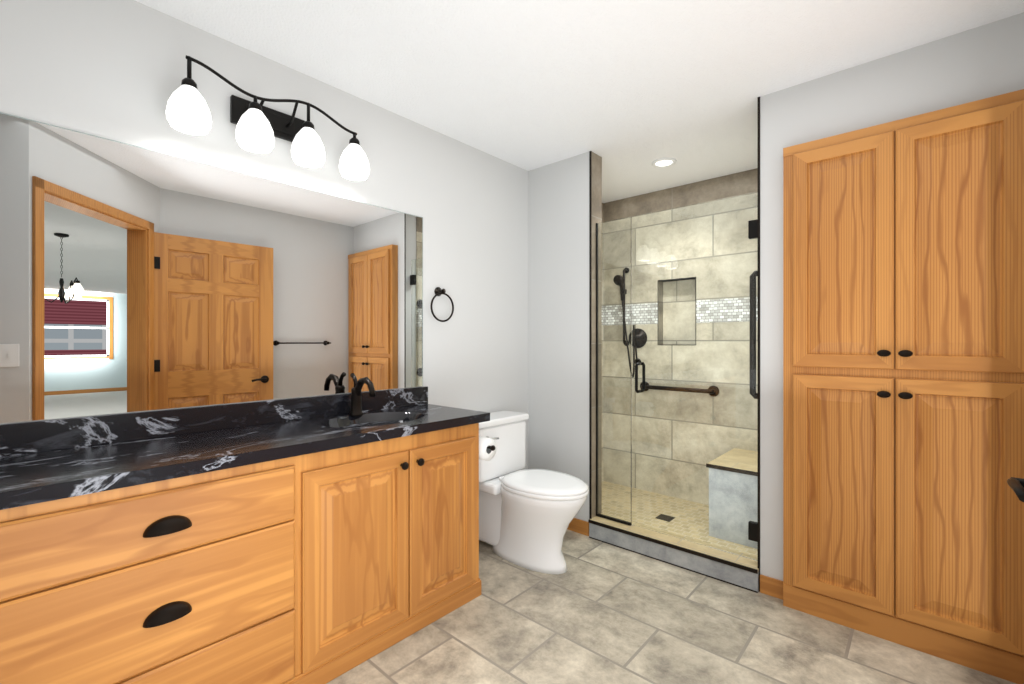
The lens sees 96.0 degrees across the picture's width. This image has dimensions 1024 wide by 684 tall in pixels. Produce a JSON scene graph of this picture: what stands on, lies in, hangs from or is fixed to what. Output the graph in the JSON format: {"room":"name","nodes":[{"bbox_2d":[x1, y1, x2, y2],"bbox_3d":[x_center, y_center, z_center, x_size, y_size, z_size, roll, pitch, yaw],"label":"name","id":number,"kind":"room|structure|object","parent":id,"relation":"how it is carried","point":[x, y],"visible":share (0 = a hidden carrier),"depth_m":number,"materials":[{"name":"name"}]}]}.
{"room":"bathroom","nodes":[
{"label":"bathroom","id":0,"kind":"room"},
{"bbox_2d":[0,0,527,469],"bbox_3d":[-0.764,0.010,2.314,0.120,2.400,4.940,0,0,42],"label":"wall","id":1,"kind":"structure","parent":0,"point":[115,70],"depth_m":2.13,"materials":[{"name":"grey paint"}]},
{"bbox_2d":[0,112,422,423],"bbox_3d":[-1.175,-0.220,1.757,0.006,0.924,2.060,0,0,42],"label":"mirror","id":2,"kind":"object","parent":1,"relation":"attached to","point":[133,278],"visible":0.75,"depth_m":1.70,"materials":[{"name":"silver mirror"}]},
{"bbox_2d":[0,386,427,456],"bbox_3d":[-1.155,0.292,1.769,0.019,0.095,2.065,0,0,42],"label":"backsplash","id":3,"kind":"structure","parent":1,"relation":"attached to","point":[69,433],"depth_m":1.66,"materials":[{"name":"black stone"}]},
{"bbox_2d":[166,55,369,179],"bbox_3d":[-0.946,-0.878,1.875,0.191,0.252,0.765,0,0,42],"label":"sconce","id":4,"kind":"object","parent":1,"relation":"attached to","point":[259,127],"visible":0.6,"depth_m":1.82,"materials":[{"name":"white glass"}]},
{"bbox_2d":[430,287,453,321],"bbox_3d":[-0.400,-0.211,2.593,0.052,0.200,0.167,0,0,42],"label":"towel ring","id":5,"kind":"object","parent":1,"relation":"attached to","point":[438,291],"visible":1,"depth_m":2.59,"materials":[{"name":"brown metal"}]},
{"bbox_2d":[135,0,1023,202],"bbox_3d":[3.478,-1.240,-3.072,13.620,0.100,7.340,0,0,42],"label":"ceiling","id":6,"kind":"structure","parent":0,"point":[629,92],"depth_m":1.93,"materials":[{"name":"white paint"}]},
{"bbox_2d":[651,158,676,167],"bbox_3d":[1.007,-1.185,3.054,0.160,0.010,0.160,0,0,42],"label":"recessed light","id":7,"kind":"object","parent":6,"relation":"in","point":[662,162],"visible":1,"depth_m":3.05,"materials":[{"name":"white"}]},
{"bbox_2d":[326,529,1015,683],"bbox_3d":[-0.204,1.212,1.079,2.360,0.004,3.600,0,0,42],"label":"floor","id":8,"kind":"structure","parent":0,"point":[598,612],"depth_m":1.87,"materials":[{"name":"beige tile"}]},
{"bbox_2d":[0,417,496,683],"bbox_3d":[-0.938,0.795,1.639,0.516,0.830,2.160,0,0,42],"label":"bathroom vanity","id":9,"kind":"object","parent":8,"relation":"on","point":[324,539],"depth_m":1.43,"materials":[{"name":"brown wood"}]},
{"bbox_2d":[0,413,489,504],"bbox_3d":[-0.977,0.360,1.610,0.496,0.038,2.065,0,0,42],"label":"countertop","id":10,"kind":"structure","parent":9,"relation":"on","point":[23,476],"depth_m":1.38,"materials":[{"name":"black stone"}]},
{"bbox_2d":[344,373,379,416],"bbox_3d":[-0.684,0.243,2.110,0.194,0.194,0.066,0,0,42],"label":"faucet","id":11,"kind":"object","parent":10,"relation":"on","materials":[{"name":"brown metal"}]},
{"bbox_2d":[312,409,443,428],"bbox_3d":[-0.603,0.407,2.037,0.330,0.135,0.470,0,0,42],"label":"sink","id":12,"kind":"object","parent":10,"relation":"in","point":[382,416],"depth_m":2.16,"materials":[{"name":"black stone"}]},
{"bbox_2d":[479,410,588,573],"bbox_3d":[0.087,0.827,2.595,0.758,0.766,0.434,0,0,42],"label":"toilet","id":13,"kind":"object","parent":8,"relation":"on","point":[526,516],"visible":0.92,"depth_m":2.50,"materials":[{"name":"white ceramic"}]},
{"bbox_2d":[783,89,1023,683],"bbox_3d":[1.682,0.160,2.016,0.786,2.100,0.531,0,0,42],"label":"linen cabinet","id":14,"kind":"object","parent":8,"relation":"on","point":[903,366],"visible":1,"depth_m":1.81,"materials":[{"name":"brown wood"}]},
{"bbox_2d":[760,89,785,580],"bbox_3d":[1.608,0.010,2.612,0.113,2.400,1.100,0,0,42],"label":"wall","id":15,"kind":"structure","parent":0,"point":[772,125],"depth_m":2.20,"materials":[{"name":"grey paint"}]},
{"bbox_2d":[605,168,756,486],"bbox_3d":[1.354,0.011,3.506,1.457,2.399,0.102,0,0,42],"label":"shower wall tile","id":16,"kind":"structure","parent":15,"relation":"attached to","point":[734,184],"depth_m":3.51,"materials":[{"name":"brown tile"}]},
{"bbox_2d":[757,101,759,584],"bbox_3d":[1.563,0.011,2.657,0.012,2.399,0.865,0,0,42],"label":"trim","id":17,"kind":"structure","parent":15,"relation":"attached to","point":[758,102],"depth_m":2.24,"materials":[{"name":"brown metal"}]},
{"bbox_2d":[528,12,1023,521],"bbox_3d":[1.034,0.010,2.468,2.360,2.400,0.120,0,0,42],"label":"wall","id":18,"kind":"structure","parent":0,"point":[558,314],"depth_m":2.90,"materials":[{"name":"grey paint"}]},
{"bbox_2d":[567,518,588,535],"bbox_3d":[0.306,1.167,3.026,0.468,0.085,0.013,0,0,42],"label":"baseboard","id":19,"kind":"structure","parent":18,"relation":"attached to","point":[576,525],"depth_m":2.91,"materials":[{"name":"brown wood"}]},
{"bbox_2d":[589,153,604,518],"bbox_3d":[0.396,0.011,3.122,0.479,2.399,0.008,0,0,42],"label":"shower wall tile","id":20,"kind":"structure","parent":18,"relation":"attached to","point":[596,207],"depth_m":2.89,"materials":[{"name":"brown tile"}]},
{"bbox_3d":[3.478,1.262,-3.072,13.620,0.096,7.340,0,0,42],"label":"floor","id":21,"kind":"structure","parent":0,"visible":0},
{"bbox_2d":[588,487,758,592],"bbox_3d":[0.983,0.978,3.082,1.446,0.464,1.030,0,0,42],"label":"shower curb","id":22,"kind":"object","parent":21,"relation":"on","point":[728,567],"visible":0.29,"depth_m":2.49,"materials":[{"name":"grey tile"}]},
{"bbox_2d":[597,192,756,560],"bbox_3d":[0.888,0.171,2.606,0.931,1.842,0.008,0,0,42],"label":"glass","id":23,"kind":"object","parent":22,"relation":"on","point":[694,353],"visible":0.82,"depth_m":2.55,"materials":[{"name":"clear glass"}]},
{"bbox_2d":[596,219,756,541],"bbox_3d":[0.890,0.174,2.604,0.946,1.848,0.116,0,0,42],"label":"hardware piece","id":24,"kind":"object","parent":23,"relation":"attached to","point":[752,526],"visible":0.56,"depth_m":2.69,"materials":[{"name":"black metal"}]},
{"bbox_3d":[0.199,0.159,0.377,0.853,2.102,0.766,0,0,42],"label":"door frame","id":25,"kind":"structure","parent":0,"visible":0},
{"bbox_3d":[0.981,0.184,0.740,0.081,2.028,0.871,0,0,42],"label":"entry door","id":26,"kind":"structure","parent":25,"relation":"attached to","visible":0},
{"bbox_2d":[1007,477,1023,501],"bbox_3d":[0.928,0.180,0.749,0.101,1.654,0.850,0,0,42],"label":"hardware piece","id":27,"kind":"object","parent":26,"relation":"attached to","point":[1016,485],"visible":1,"depth_m":1.01,"materials":[{"name":"black metal"}]}
]}

